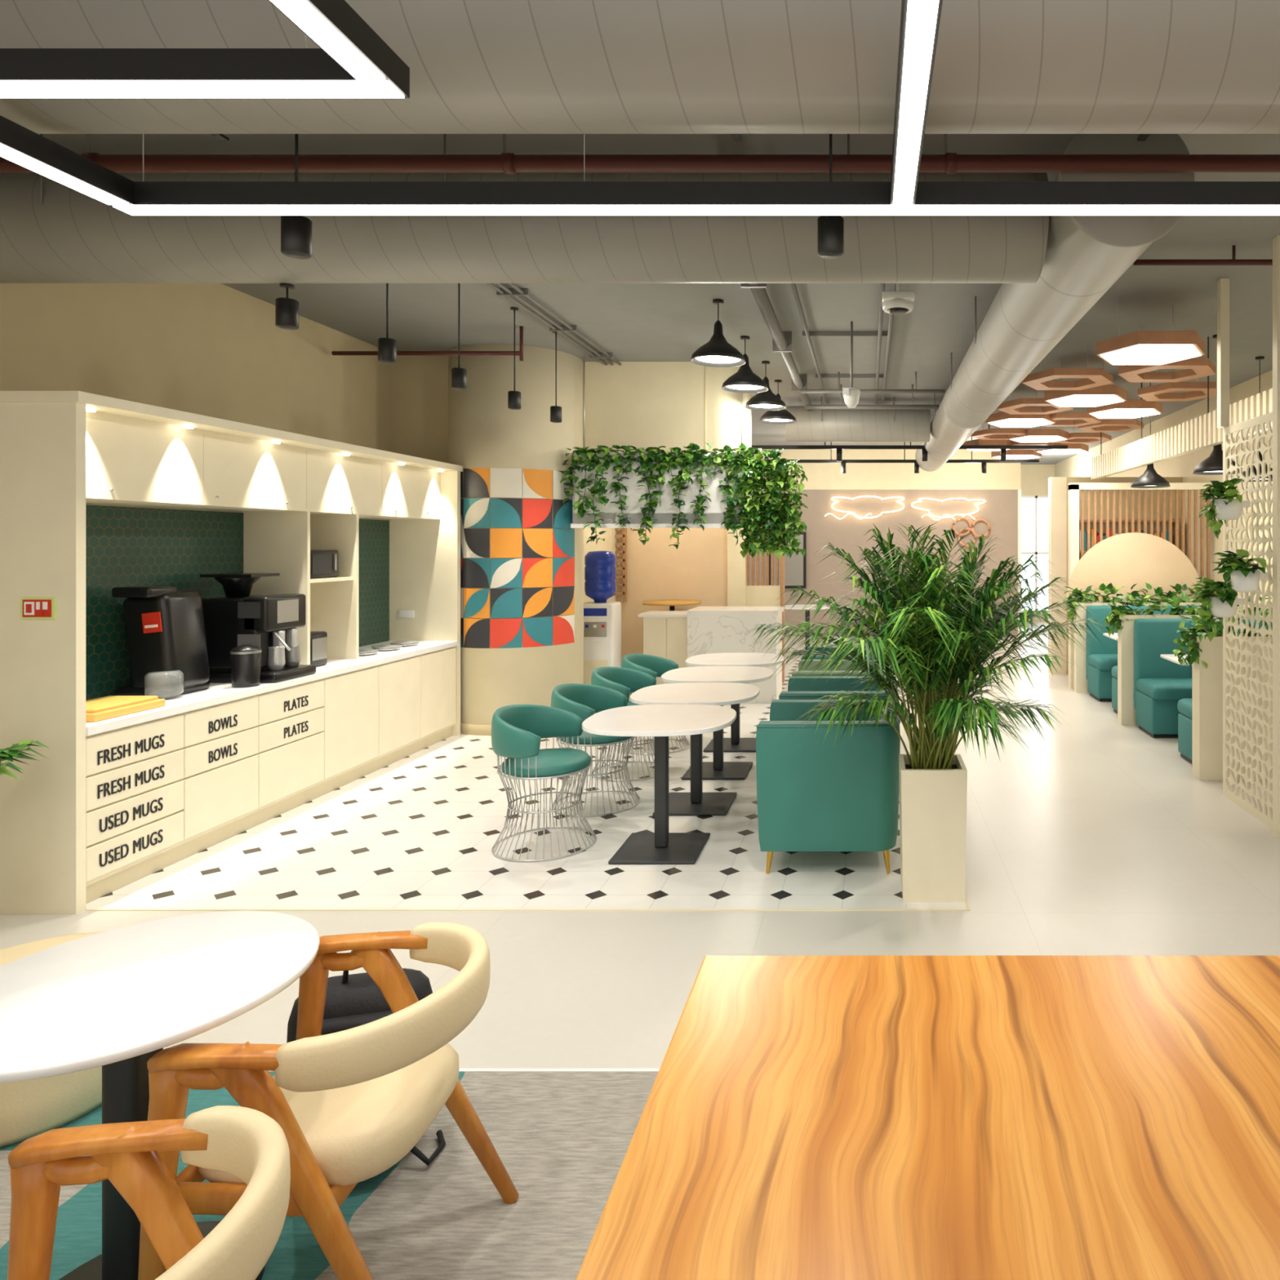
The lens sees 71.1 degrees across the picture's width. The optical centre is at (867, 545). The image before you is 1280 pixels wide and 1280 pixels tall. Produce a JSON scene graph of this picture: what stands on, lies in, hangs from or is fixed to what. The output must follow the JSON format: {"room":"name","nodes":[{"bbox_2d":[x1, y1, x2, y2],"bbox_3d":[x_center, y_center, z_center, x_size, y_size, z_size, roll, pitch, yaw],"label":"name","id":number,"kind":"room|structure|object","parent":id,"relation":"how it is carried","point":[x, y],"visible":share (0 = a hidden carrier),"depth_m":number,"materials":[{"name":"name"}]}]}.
{"room":"common room","nodes":[
{"label":"common room","id":0,"kind":"room"},
{"bbox_2d":[0,283,391,452],"bbox_3d":[-4.525,-0.050,3.000,0.150,3.500,10.000,0,0,0],"label":"wall","id":1,"kind":"structure","parent":0,"point":[216,350],"depth_m":5.64,"materials":[{"name":"beige paint"}]},
{"bbox_2d":[0,1071,658,1279],"bbox_3d":[-0.150,1.698,0.380,8.600,0.005,4.760,0,0,0],"label":"carpet","id":2,"kind":"structure","parent":0,"point":[562,1140],"depth_m":2.24,"materials":[{"name":"grey carpet"}]},
{"bbox_2d":[0,932,102,1147],"bbox_3d":[-2.560,1.482,2.620,0.556,0.425,0.556,0,0,0],"label":"chair","id":3,"kind":"object","parent":2,"relation":"on","point":[28,1108],"visible":0.18,"depth_m":2.46,"materials":[{"name":"beige leather"}]},
{"bbox_2d":[7,1105,290,1279],"bbox_3d":[-1.175,1.335,1.224,0.571,0.735,0.573,0,0,-2],"label":"wooden armchair","id":4,"kind":"object","parent":2,"relation":"on","point":[247,1144],"visible":1,"depth_m":1.44,"materials":[{"name":"beige leather"}]},
{"bbox_2d":[0,910,319,1279],"bbox_3d":[-1.625,1.325,1.895,0.696,0.740,0.696,0,0,0],"label":"table","id":5,"kind":"object","parent":2,"relation":"on","point":[113,1000],"visible":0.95,"depth_m":1.85,"materials":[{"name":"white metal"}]},
{"bbox_2d":[137,922,519,1279],"bbox_3d":[-1.175,1.335,1.954,0.571,0.735,0.573,0,0,-2],"label":"wooden armchair","id":6,"kind":"object","parent":2,"relation":"on","point":[348,1105],"visible":0.94,"depth_m":1.78,"materials":[{"name":"beige leather"}]},
{"bbox_2d":[286,968,445,1165],"bbox_3d":[-1.396,1.427,2.402,0.408,0.534,0.332,0,0,-15],"label":"backpack","id":7,"kind":"object","parent":2,"relation":"on","point":[353,1000],"visible":0.19,"depth_m":2.35,"materials":[{"name":"fabric"}]},
{"bbox_2d":[268,1068,659,1071],"bbox_3d":[-0.150,1.697,2.768,8.600,0.006,0.015,0,0,0],"label":"trim","id":8,"kind":"structure","parent":2,"relation":"on","point":[460,1069],"depth_m":2.76,"materials":[{"name":"white metal"}]},
{"bbox_2d":[576,955,1279,1279],"bbox_3d":[0.680,1.322,1.170,2.120,0.744,1.640,0,0,0],"label":"wooden dining table","id":9,"kind":"object","parent":2,"relation":"on","point":[803,1117],"visible":1,"depth_m":1.41,"materials":[{"name":"brown wood"}]},
{"bbox_2d":[391,355,448,462],"bbox_3d":[-4.230,-0.050,8.075,0.740,3.500,0.150,0,0,0],"label":"wall","id":10,"kind":"structure","parent":0,"point":[419,383],"depth_m":8.00,"materials":[{"name":"beige paint"}]},
{"bbox_2d":[448,343,583,735],"bbox_3d":[-3.370,-0.050,8.250,1.224,3.500,1.224,0,0,0],"label":"column","id":11,"kind":"structure","parent":0,"point":[483,432],"depth_m":7.72,"materials":[{"name":"beige paint"}]},
{"bbox_2d":[460,467,574,648],"bbox_3d":[-3.273,0.115,7.823,1.097,1.609,0.344,0,0,-13],"label":"tile mural","id":12,"kind":"object","parent":11,"relation":"attached to","point":[504,485],"visible":0.86,"depth_m":7.69},
{"bbox_2d":[85,660,966,909],"bbox_3d":[-1.995,1.698,8.300,4.910,0.003,8.600,0,0,0],"label":"floor","id":13,"kind":"structure","parent":0,"point":[419,830],"depth_m":4.67,"materials":[{"name":"tile"}]},
{"bbox_2d":[0,391,462,914],"bbox_3d":[-4.040,0.495,5.810,0.820,2.410,3.740,0,0,0],"label":"kitchen cabinet","id":14,"kind":"object","parent":13,"relation":"on","point":[99,494],"depth_m":4.85,"materials":[{"name":"beige laminate"}]},
{"bbox_2d":[20,597,56,619],"bbox_3d":[-3.820,0.290,3.941,0.160,0.100,0.016,0,0,0],"label":"fire extinguisher sign","id":15,"kind":"object","parent":14,"relation":"attached to","point":[31,608],"visible":1,"depth_m":3.94,"materials":[{"name":"plastic"}]},
{"bbox_2d":[85,695,164,722],"bbox_3d":[-3.860,0.820,4.320,0.300,0.060,0.420,0,0,0],"label":"wooden tray","id":16,"kind":"object","parent":14,"relation":"on","point":[104,708],"visible":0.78,"depth_m":4.31,"materials":[{"name":"yellow wood"}]},
{"bbox_2d":[111,585,209,699],"bbox_3d":[-4.003,0.540,4.872,0.375,0.620,0.415,0,0,0],"label":"coffee machine","id":17,"kind":"object","parent":14,"relation":"on","point":[165,625],"visible":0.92,"depth_m":4.77,"materials":[{"name":"black plastic"}]},
{"bbox_2d":[85,504,389,700],"bbox_3d":[-4.263,0.315,5.810,0.015,1.070,3.620,0,0,0],"label":"backsplash","id":18,"kind":"structure","parent":14,"relation":"on","point":[126,546],"depth_m":5.15,"materials":[{"name":"tile"}]},
{"bbox_2d":[230,644,261,688],"bbox_3d":[-3.755,0.725,5.175,0.154,0.250,0.154,0,0,0],"label":"canister","id":19,"kind":"object","parent":14,"relation":"on","point":[246,659],"visible":1,"depth_m":5.12,"materials":[{"name":"black metal"}]},
{"bbox_2d":[200,573,315,682],"bbox_3d":[-3.877,0.516,5.480,0.585,0.668,0.400,0,0,0],"label":"coffee machine","id":20,"kind":"object","parent":14,"relation":"on","point":[269,623],"visible":0.9,"depth_m":5.34,"materials":[{"name":"black plastic"}]},
{"bbox_2d":[85,640,458,736],"bbox_3d":[-3.955,0.870,5.810,0.630,0.040,3.620,0,0,0],"label":"countertop","id":21,"kind":"structure","parent":14,"relation":"on","point":[217,693],"depth_m":5.14,"materials":[{"name":"white laminate"}]},
{"bbox_2d":[310,550,337,578],"bbox_3d":[-4.012,0.134,6.120,0.296,0.200,0.340,0,0,0],"label":"toaster oven","id":22,"kind":"object","parent":14,"relation":"in","point":[323,563],"visible":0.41,"depth_m":6.11,"materials":[{"name":"grey metal"}]},
{"bbox_2d":[84,710,969,911],"bbox_3d":[-1.583,1.698,8.293,4.115,0.004,8.615,0,0,0],"label":"trim","id":23,"kind":"structure","parent":13,"relation":"attached to","point":[967,908],"depth_m":3.99,"materials":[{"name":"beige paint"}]},
{"bbox_2d":[491,704,596,862],"bbox_3d":[-1.831,1.309,4.860,0.561,0.769,0.562,0,0,8],"label":"tub chair","id":24,"kind":"object","parent":13,"relation":"on","point":[517,731],"visible":1,"depth_m":4.76,"materials":[{"name":"fabric"}]},
{"bbox_2d":[551,683,640,817],"bbox_3d":[-1.780,1.309,5.620,0.561,0.769,0.562,0,0,8],"label":"tub chair","id":25,"kind":"object","parent":13,"relation":"on","point":[584,700],"visible":0.65,"depth_m":5.55,"materials":[{"name":"teal leather"}]},
{"bbox_2d":[583,551,621,684],"bbox_3d":[-2.840,0.872,9.090,0.360,1.630,0.360,0,0,0],"label":"water dispenser","id":26,"kind":"object","parent":13,"relation":"on","point":[602,618],"visible":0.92,"depth_m":8.94,"materials":[{"name":"white plastic"}]},
{"bbox_2d":[591,666,656,781],"bbox_3d":[-1.780,1.309,6.420,0.561,0.769,0.562,0,0,8],"label":"tub chair","id":27,"kind":"object","parent":13,"relation":"on","point":[625,681],"visible":0.34,"depth_m":6.52,"materials":[{"name":"fabric"}]},
{"bbox_2d":[621,653,689,755],"bbox_3d":[-1.780,1.309,7.200,0.561,0.769,0.562,0,0,8],"label":"tub chair","id":28,"kind":"object","parent":13,"relation":"on","point":[655,666],"visible":0.23,"depth_m":7.36,"materials":[{"name":"fabric"}]},
{"bbox_2d":[582,704,736,864],"bbox_3d":[-1.150,1.326,4.780,0.810,0.738,0.770,0,0,0],"label":"cafe table","id":29,"kind":"object","parent":13,"relation":"on","point":[661,722],"visible":1,"depth_m":4.75,"materials":[{"name":"grey metal"}]},
{"bbox_2d":[630,682,759,815],"bbox_3d":[-1.120,1.326,5.600,0.810,0.738,0.770,0,0,0],"label":"cafe table","id":30,"kind":"object","parent":13,"relation":"on","point":[695,802],"visible":0.92,"depth_m":5.57,"materials":[{"name":"grey metal"}]},
{"bbox_2d":[638,606,783,703],"bbox_3d":[-1.730,1.198,9.510,1.540,0.997,0.620,0,0,0],"label":"counter","id":31,"kind":"object","parent":13,"relation":"on","point":[676,636],"depth_m":9.20,"materials":[{"name":"stone"}]},
{"bbox_2d":[661,666,773,779],"bbox_3d":[-1.120,1.326,6.420,0.810,0.738,0.770,0,0,0],"label":"cafe table","id":32,"kind":"object","parent":13,"relation":"on","point":[717,769],"visible":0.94,"depth_m":6.38,"materials":[{"name":"grey metal"}]},
{"bbox_2d":[684,653,783,751],"bbox_3d":[-1.120,1.326,7.250,0.810,0.738,0.770,0,0,0],"label":"cafe table","id":33,"kind":"object","parent":13,"relation":"on","point":[734,744],"visible":0.77,"depth_m":7.21,"materials":[{"name":"grey metal"}]},
{"bbox_2d":[755,699,900,874],"bbox_3d":[-0.199,1.305,4.720,0.741,0.786,0.723,0,0,0],"label":"armchair","id":34,"kind":"object","parent":13,"relation":"on","point":[813,795],"visible":0.84,"depth_m":4.37,"materials":[{"name":"fabric"}]},
{"bbox_2d":[778,675,897,702],"bbox_3d":[-0.179,1.305,5.620,0.741,0.786,0.723,0,0,0],"label":"armchair","id":35,"kind":"object","parent":13,"relation":"on","point":[799,688],"visible":0.2,"depth_m":5.87,"materials":[{"name":"fabric"}]},
{"bbox_2d":[791,659,893,676],"bbox_3d":[-0.179,1.305,6.500,0.741,0.786,0.723,0,0,0],"label":"armchair","id":36,"kind":"object","parent":13,"relation":"on","point":[804,673],"visible":0.12,"depth_m":6.75,"materials":[{"name":"green fabric"}]},
{"bbox_2d":[742,520,1107,902],"bbox_3d":[0.312,0.793,4.227,1.693,1.808,1.706,0,0,-27],"label":"areca palm","id":37,"kind":"object","parent":13,"relation":"on","point":[923,638],"visible":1,"depth_m":4.07,"materials":[{"name":"green plant"}]},
{"bbox_2d":[583,528,617,603],"bbox_3d":[-3.175,-0.050,9.675,0.150,3.500,1.850,0,0,0],"label":"wall","id":38,"kind":"structure","parent":0,"point":[609,544],"depth_m":9.96,"materials":[{"name":"beige paint"}]},
{"bbox_2d":[0,622,1279,1068],"bbox_3d":[-0.100,1.750,8.600,9.000,0.100,21.200,0,0,0],"label":"floor","id":39,"kind":"structure","parent":0,"point":[1104,839],"depth_m":3.89,"materials":[{"name":"stone"}]},
{"bbox_2d":[0,739,48,780],"bbox_3d":[-3.845,1.243,3.405,0.843,0.903,0.848,0,0,-39],"label":"potted plant","id":40,"kind":"object","parent":39,"relation":"on","point":[6,753],"visible":1,"depth_m":3.52,"materials":[{"name":"green plant"}]},
{"bbox_2d":[1066,532,1202,601],"bbox_3d":[3.150,0.775,10.120,1.600,1.850,0.040,0,0,0],"label":"arched panel","id":41,"kind":"object","parent":39,"relation":"on","point":[1126,560],"visible":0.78,"depth_m":10.10,"materials":[{"name":"paint"}]},
{"bbox_2d":[1062,582,1214,693],"bbox_3d":[3.182,1.065,9.935,1.836,1.270,0.308,0,0,0],"label":"planter","id":42,"kind":"object","parent":39,"relation":"on","point":[1081,682],"visible":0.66,"depth_m":9.87,"materials":[{"name":"beige laminate"}]},
{"bbox_2d":[1068,482,1213,688],"bbox_3d":[3.260,0.480,10.200,1.720,2.440,0.120,0,0,0],"label":"slatted partition","id":43,"kind":"structure","parent":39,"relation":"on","point":[1073,487],"depth_m":10.18,"materials":[{"name":"beige laminate"}]},
{"bbox_2d":[1086,605,1208,701],"bbox_3d":[3.250,1.194,9.555,1.500,1.008,0.590,0,0,0],"label":"bench","id":44,"kind":"object","parent":39,"relation":"on","point":[1101,655],"visible":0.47,"depth_m":9.73,"materials":[{"name":"teal fabric"}]},
{"bbox_2d":[1177,698,1191,763],"bbox_3d":[3.250,1.194,6.665,1.500,1.008,0.590,0,0,0],"label":"bench","id":45,"kind":"object","parent":39,"relation":"on","point":[1184,705],"visible":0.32,"depth_m":6.76,"materials":[{"name":"teal fabric"}]},
{"bbox_2d":[1103,591,1272,724],"bbox_3d":[3.176,1.070,8.179,1.847,1.260,0.296,0,0,0],"label":"planter","id":46,"kind":"object","parent":39,"relation":"on","point":[1122,621],"visible":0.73,"depth_m":8.11,"materials":[{"name":"beige laminate"}]},
{"bbox_2d":[1173,606,1222,780],"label":"planter","id":47,"kind":"object","parent":39,"relation":"on","point":[1205,660],"depth_m":6.20,"materials":[{"name":"beige laminate"}]},
{"bbox_2d":[1133,618,1272,737],"bbox_3d":[3.250,1.194,7.795,1.500,1.008,0.590,0,0,0],"label":"bench","id":48,"kind":"object","parent":39,"relation":"on","point":[1160,683],"visible":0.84,"depth_m":7.97,"materials":[{"name":"teal fabric"}]},
{"bbox_2d":[1217,235,1279,837],"bbox_3d":[2.410,-0.050,5.295,0.060,3.500,1.090,0,0,0],"label":"screen","id":49,"kind":"object","parent":39,"relation":"on","point":[1223,284],"visible":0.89,"depth_m":5.34,"materials":[{"name":"beige laminate"}]},
{"bbox_2d":[1191,577,1244,643],"bbox_3d":[2.236,0.420,5.495,0.300,0.427,0.347,0,0,-40],"label":"pothos","id":50,"kind":"object","parent":49,"relation":"attached to","point":[1221,603],"visible":0.98,"depth_m":5.47,"materials":[{"name":"green plant"}]},
{"bbox_2d":[1198,478,1250,538],"bbox_3d":[2.243,-0.226,5.423,0.318,0.378,0.299,0,0,44],"label":"pothos","id":51,"kind":"object","parent":49,"relation":"attached to","point":[1224,507],"visible":1,"depth_m":5.37,"materials":[{"name":"green plant"}]},
{"bbox_2d":[1212,549,1267,592],"bbox_3d":[2.258,0.157,5.170,0.304,0.266,0.370,0,0,0],"label":"pothos","id":52,"kind":"object","parent":49,"relation":"attached to","point":[1242,578],"visible":1,"depth_m":5.14,"materials":[{"name":"green plant"}]},
{"bbox_2d":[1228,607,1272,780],"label":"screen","id":53,"kind":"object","parent":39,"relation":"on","point":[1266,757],"depth_m":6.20,"materials":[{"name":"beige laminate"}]},
{"bbox_2d":[38,133,1279,464],"bbox_3d":[-0.100,-1.850,8.600,9.000,0.100,21.200,0,0,0],"label":"ceiling","id":54,"kind":"structure","parent":0,"point":[633,322],"depth_m":6.31,"materials":[{"name":"grey paint"}]},
{"bbox_2d":[0,0,409,97],"bbox_3d":[-2.540,-1.425,1.260,2.920,0.750,1.520,0,0,0],"label":"linear pendant light","id":55,"kind":"object","parent":54,"relation":"hanging from","point":[352,60],"visible":1,"depth_m":1.94,"materials":[{"name":"black metal"}]},
{"bbox_2d":[280,133,311,258],"bbox_3d":[-2.000,-1.397,3.000,0.092,0.767,0.092,0,0,0],"label":"pendant spotlight","id":56,"kind":"object","parent":54,"relation":"hanging from","point":[295,230],"visible":0.7,"depth_m":2.97,"materials":[{"name":"black metal"}]},
{"bbox_2d":[377,283,396,364],"bbox_3d":[-2.720,-1.417,4.850,0.092,0.767,0.092,0,0,0],"label":"pendant spotlight","id":57,"kind":"object","parent":54,"relation":"hanging from","point":[387,347],"visible":0.79,"depth_m":4.82,"materials":[{"name":"black metal"}]},
{"bbox_2d":[331,325,523,360],"bbox_3d":[-3.618,-1.660,7.050,1.564,0.280,0.036,0,0,0],"label":"pipe","id":58,"kind":"object","parent":54,"relation":"attached to","point":[520,353],"visible":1,"depth_m":7.04,"materials":[{"name":"metal"}]},
{"bbox_2d":[0,133,1049,283],"bbox_3d":[-1.810,-1.505,3.920,5.180,0.590,0.515,0,0,0],"label":"ventilation duct","id":59,"kind":"object","parent":54,"relation":"hanging from","point":[51,231],"visible":0.59,"depth_m":3.73,"materials":[{"name":"metal"}]},
{"bbox_2d":[275,283,298,329],"bbox_3d":[-2.710,-1.114,4.000,0.092,0.202,0.092,0,0,0],"label":"pendant spotlight","id":60,"kind":"object","parent":59,"relation":"hanging from","point":[286,309],"visible":1,"depth_m":3.97,"materials":[{"name":"black metal"}]},
{"bbox_2d":[486,283,621,365],"bbox_3d":[-2.490,-1.778,6.290,0.220,0.045,4.180,0,0,0],"label":"cable conduit","id":61,"kind":"object","parent":54,"relation":"attached to","point":[515,291],"visible":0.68,"depth_m":6.76,"materials":[{"name":"metal"}]},
{"bbox_2d":[0,0,1279,133],"bbox_3d":[-0.150,-1.492,2.400,8.500,0.615,0.615,0,0,0],"label":"ventilation duct","id":62,"kind":"object","parent":54,"relation":"hanging from","point":[476,66],"visible":0.91,"depth_m":2.22,"materials":[{"name":"metal"}]},
{"bbox_2d":[0,0,1279,215],"bbox_3d":[0.425,-1.425,1.667,5.550,0.750,2.135,0,0,0],"label":"linear pendant light","id":63,"kind":"object","parent":54,"relation":"hanging from","point":[904,195],"visible":0.86,"depth_m":2.65,"materials":[{"name":"black metal"}]},
{"bbox_2d":[0,133,1279,174],"bbox_3d":[-0.150,-1.616,3.300,8.500,0.368,0.076,0,0,0],"label":"pipe","id":64,"kind":"object","parent":54,"relation":"attached to","point":[508,163],"visible":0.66,"depth_m":3.27,"materials":[{"name":"metal"}]},
{"bbox_2d":[560,355,808,559],"bbox_3d":[-1.700,-0.834,8.056,2.312,1.931,0.649,0,0,0],"label":"planter","id":65,"kind":"object","parent":54,"relation":"hanging from","point":[702,488],"visible":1,"depth_m":7.94,"materials":[{"name":"white laminate"}]},
{"bbox_2d":[690,298,745,367],"bbox_3d":[-1.100,-1.575,6.300,0.400,0.450,0.400,0,0,0],"label":"dome pendant lamp","id":66,"kind":"object","parent":54,"relation":"hanging from","point":[717,353],"visible":1,"depth_m":6.25,"materials":[{"name":"black metal"}]},
{"bbox_2d":[721,335,768,393],"bbox_3d":[-1.060,-1.575,7.400,0.400,0.450,0.400,0,0,0],"label":"dome pendant lamp","id":67,"kind":"object","parent":54,"relation":"hanging from","point":[744,380],"visible":0.93,"depth_m":7.34,"materials":[{"name":"black metal"}]},
{"bbox_2d":[745,360,786,410],"bbox_3d":[-1.000,-1.575,8.400,0.400,0.450,0.400,0,0,0],"label":"dome pendant lamp","id":68,"kind":"object","parent":54,"relation":"hanging from","point":[767,400],"visible":0.94,"depth_m":8.33,"materials":[{"name":"black metal"}]},
{"bbox_2d":[817,133,844,258],"bbox_3d":[-0.130,-1.397,3.000,0.092,0.767,0.092,0,0,0],"label":"pendant spotlight","id":69,"kind":"object","parent":54,"relation":"hanging from","point":[830,228],"visible":0.68,"depth_m":2.96,"materials":[{"name":"black metal"}]},
{"bbox_2d":[741,283,945,410],"bbox_3d":[0.000,-1.663,8.100,1.600,0.275,7.800,0,0,0],"label":"ceiling pipes","id":70,"kind":"object","parent":54,"relation":"hanging from","point":[781,340],"depth_m":7.71,"materials":[{"name":"metal"}]},
{"bbox_2d":[785,396,930,441],"bbox_3d":[-0.120,-1.540,10.600,1.760,0.520,0.455,0,0,0],"label":"ventilation duct","id":71,"kind":"object","parent":54,"relation":"hanging from","point":[814,424],"visible":0.81,"depth_m":10.40,"materials":[{"name":"paint"}]},
{"bbox_2d":[881,283,914,315],"bbox_3d":[0.190,-1.633,5.400,0.200,0.335,0.200,0,0,0],"label":"security camera","id":72,"kind":"object","parent":54,"relation":"hanging from","point":[895,303],"depth_m":5.31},
{"bbox_2d":[751,423,1067,473],"bbox_3d":[-0.100,-1.490,13.020,5.800,0.620,2.080,0,0,0],"label":"track lights","id":73,"kind":"object","parent":54,"relation":"hanging from","point":[839,448],"depth_m":12.00},
{"bbox_2d":[986,410,1055,426],"bbox_3d":[1.750,-1.592,9.800,0.800,0.396,0.693,0,0,0],"label":"pendant light","id":74,"kind":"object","parent":54,"relation":"hanging from","point":[1002,419],"depth_m":9.65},
{"bbox_2d":[986,410,1055,426],"bbox_3d":[1.750,-1.592,9.800,0.800,0.396,0.693,0,0,0],"label":"lamp","id":75,"kind":"object","parent":74,"relation":"attached to","point":[1002,419],"depth_m":9.65,"materials":[{"name":"plastic"}]},
{"bbox_2d":[996,397,1073,414],"bbox_3d":[1.750,-1.615,8.950,0.800,0.390,0.693,0,0,0],"label":"ceiling panel","id":76,"kind":"object","parent":54,"relation":"hanging from","point":[1016,406],"depth_m":8.90,"materials":[{"name":"wood"}]},
{"bbox_2d":[1008,426,1068,442],"bbox_3d":[2.250,-1.592,11.300,0.800,0.396,0.693,0,0,0],"label":"pendant light","id":77,"kind":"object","parent":54,"relation":"hanging from","point":[1033,435],"depth_m":11.06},
{"bbox_2d":[1008,426,1068,442],"bbox_3d":[2.250,-1.592,11.300,0.800,0.396,0.693,0,0,0],"label":"lamp","id":78,"kind":"object","parent":77,"relation":"attached to","point":[1033,435],"depth_m":11.06,"materials":[{"name":"plastic"}]},
{"bbox_2d":[915,133,1194,471],"bbox_3d":[1.030,-1.495,8.750,0.540,0.610,10.700,0,0,0],"label":"ventilation duct","id":79,"kind":"object","parent":54,"relation":"hanging from","point":[1086,255],"visible":0.77,"depth_m":4.32,"materials":[{"name":"metal"}]},
{"bbox_2d":[1022,342,1113,390],"bbox_3d":[1.750,-1.615,7.500,0.800,0.390,0.693,0,0,0],"label":"ceiling panel","id":80,"kind":"object","parent":54,"relation":"attached to","point":[1095,377],"visible":0.85,"depth_m":7.40,"materials":[{"name":"brown wood"}]},
{"bbox_2d":[1041,390,1101,426],"bbox_3d":[2.300,-1.615,9.900,0.800,0.390,0.693,0,0,0],"label":"ceiling panel","id":81,"kind":"object","parent":54,"relation":"hanging from","point":[1062,419],"depth_m":9.71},
{"bbox_2d":[1044,384,1127,406],"bbox_3d":[2.110,-1.592,8.300,0.800,0.396,0.693,0,0,0],"label":"pendant light","id":82,"kind":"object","parent":54,"relation":"hanging from","point":[1106,394],"depth_m":8.15,"materials":[{"name":"plastic"}]},
{"bbox_2d":[1044,384,1127,406],"bbox_3d":[2.110,-1.592,8.300,0.800,0.396,0.693,0,0,0],"label":"lamp","id":83,"kind":"object","parent":82,"relation":"attached to","point":[1106,394],"depth_m":8.15,"materials":[{"name":"brown wood"}]},
{"bbox_2d":[1077,418,1143,431],"bbox_3d":[2.950,-1.615,10.400,0.800,0.390,0.693,0,0,0],"label":"ceiling panel","id":84,"kind":"object","parent":54,"relation":"attached to","point":[1106,424],"visible":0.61,"depth_m":10.25,"materials":[{"name":"brown wood"}]},
{"bbox_2d":[1087,382,1162,418],"bbox_3d":[2.730,-1.592,9.100,0.800,0.396,0.693,0,0,0],"label":"ceiling lamp","id":85,"kind":"object","parent":54,"relation":"hanging from","point":[1131,408],"visible":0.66,"depth_m":8.91,"materials":[{"name":"brown wood"}]},
{"bbox_2d":[1096,297,1204,364],"bbox_3d":[2.080,-1.592,6.300,0.800,0.396,0.693,0,0,0],"label":"pendant light","id":86,"kind":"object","parent":54,"relation":"hanging from","point":[1140,347],"depth_m":6.14,"materials":[{"name":"plastic"}]},
{"bbox_2d":[1118,323,1215,382],"bbox_3d":[2.450,-1.595,7.020,0.800,0.390,0.693,0,0,0],"label":"ceiling panel","id":87,"kind":"object","parent":54,"relation":"hanging from","point":[1196,367],"depth_m":6.97,"materials":[{"name":"wood"}]},
{"bbox_2d":[1137,377,1217,400],"bbox_3d":[2.950,-1.615,8.100,0.800,0.390,0.693,0,0,0],"label":"ceiling panel","id":88,"kind":"object","parent":54,"relation":"attached to","point":[1199,389],"visible":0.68,"depth_m":7.99,"materials":[{"name":"brown wood"}]},
{"bbox_2d":[1091,336,1272,479],"bbox_3d":[2.920,-1.325,8.175,0.080,0.950,5.750,0,0,0],"label":"beam","id":89,"kind":"structure","parent":54,"relation":"attached to","point":[1200,433],"depth_m":7.90,"materials":[{"name":"beige laminate"}]},
{"bbox_2d":[1133,244,1272,265],"bbox_3d":[2.850,-1.741,5.150,2.500,0.118,0.036,0,0,0],"label":"pipe","id":90,"kind":"object","parent":54,"relation":"attached to","point":[1233,261],"visible":0.87,"depth_m":5.14,"materials":[{"name":"metal"}]},
{"bbox_2d":[1192,334,1243,475],"bbox_3d":[3.000,-1.210,7.350,0.400,1.180,0.400,0,0,0],"label":"dome pendant lamp","id":91,"kind":"object","parent":54,"relation":"hanging from","point":[1213,464],"visible":0.64,"depth_m":7.29,"materials":[{"name":"black metal"}]},
{"bbox_2d":[582,361,751,453],"bbox_3d":[-2.225,-1.300,8.795,1.950,1.000,0.810,0,0,0],"label":"wall","id":92,"kind":"structure","parent":0,"point":[644,405],"depth_m":8.40,"materials":[{"name":"beige paint"}]},
{"bbox_2d":[617,469,784,683],"bbox_3d":[-2.145,-0.050,10.625,2.210,3.500,0.250,0,0,0],"label":"wall","id":93,"kind":"structure","parent":0,"point":[707,566],"depth_m":10.60,"materials":[{"name":"beige paint"}]},
{"bbox_2d":[749,448,1021,636],"bbox_3d":[-0.870,-0.050,16.065,7.460,3.500,0.190,0,0,0],"label":"wall","id":94,"kind":"structure","parent":0,"point":[1000,486],"depth_m":16.00,"materials":[{"name":"beige paint"}]},
{"bbox_2d":[768,532,806,588],"bbox_3d":[-1.500,0.275,15.960,0.700,1.050,0.060,0,0,0],"label":"framed mirror","id":95,"kind":"object","parent":94,"relation":"attached to","point":[795,566],"visible":0.57,"depth_m":15.93,"materials":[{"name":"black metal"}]},
{"bbox_2d":[1020,464,1054,622],"bbox_3d":[-0.225,-0.050,19.125,8.750,3.500,0.150,0,0,0],"label":"wall","id":96,"kind":"structure","parent":0,"point":[1033,477],"depth_m":19.05,"materials":[{"name":"beige paint"}]},
{"bbox_2d":[1021,495,1048,613],"bbox_3d":[3.750,0.200,19.085,0.800,2.600,0.070,0,0,0],"label":"window","id":97,"kind":"structure","parent":96,"relation":"in","point":[1034,508],"depth_m":19.10,"materials":[{"name":"white glass"}]},
{"bbox_2d":[1048,476,1182,674],"bbox_3d":[3.285,0.400,11.400,1.730,2.600,0.200,0,0,0],"label":"wall","id":98,"kind":"structure","parent":0,"point":[1058,486],"depth_m":11.30,"materials":[{"name":"paint"}]},
{"bbox_2d":[1054,369,1272,610],"bbox_3d":[4.275,-0.050,8.600,0.250,3.500,21.200,0,0,0],"label":"wall","id":99,"kind":"structure","parent":0,"point":[1079,464],"depth_m":10.80,"materials":[{"name":"beige paint"}]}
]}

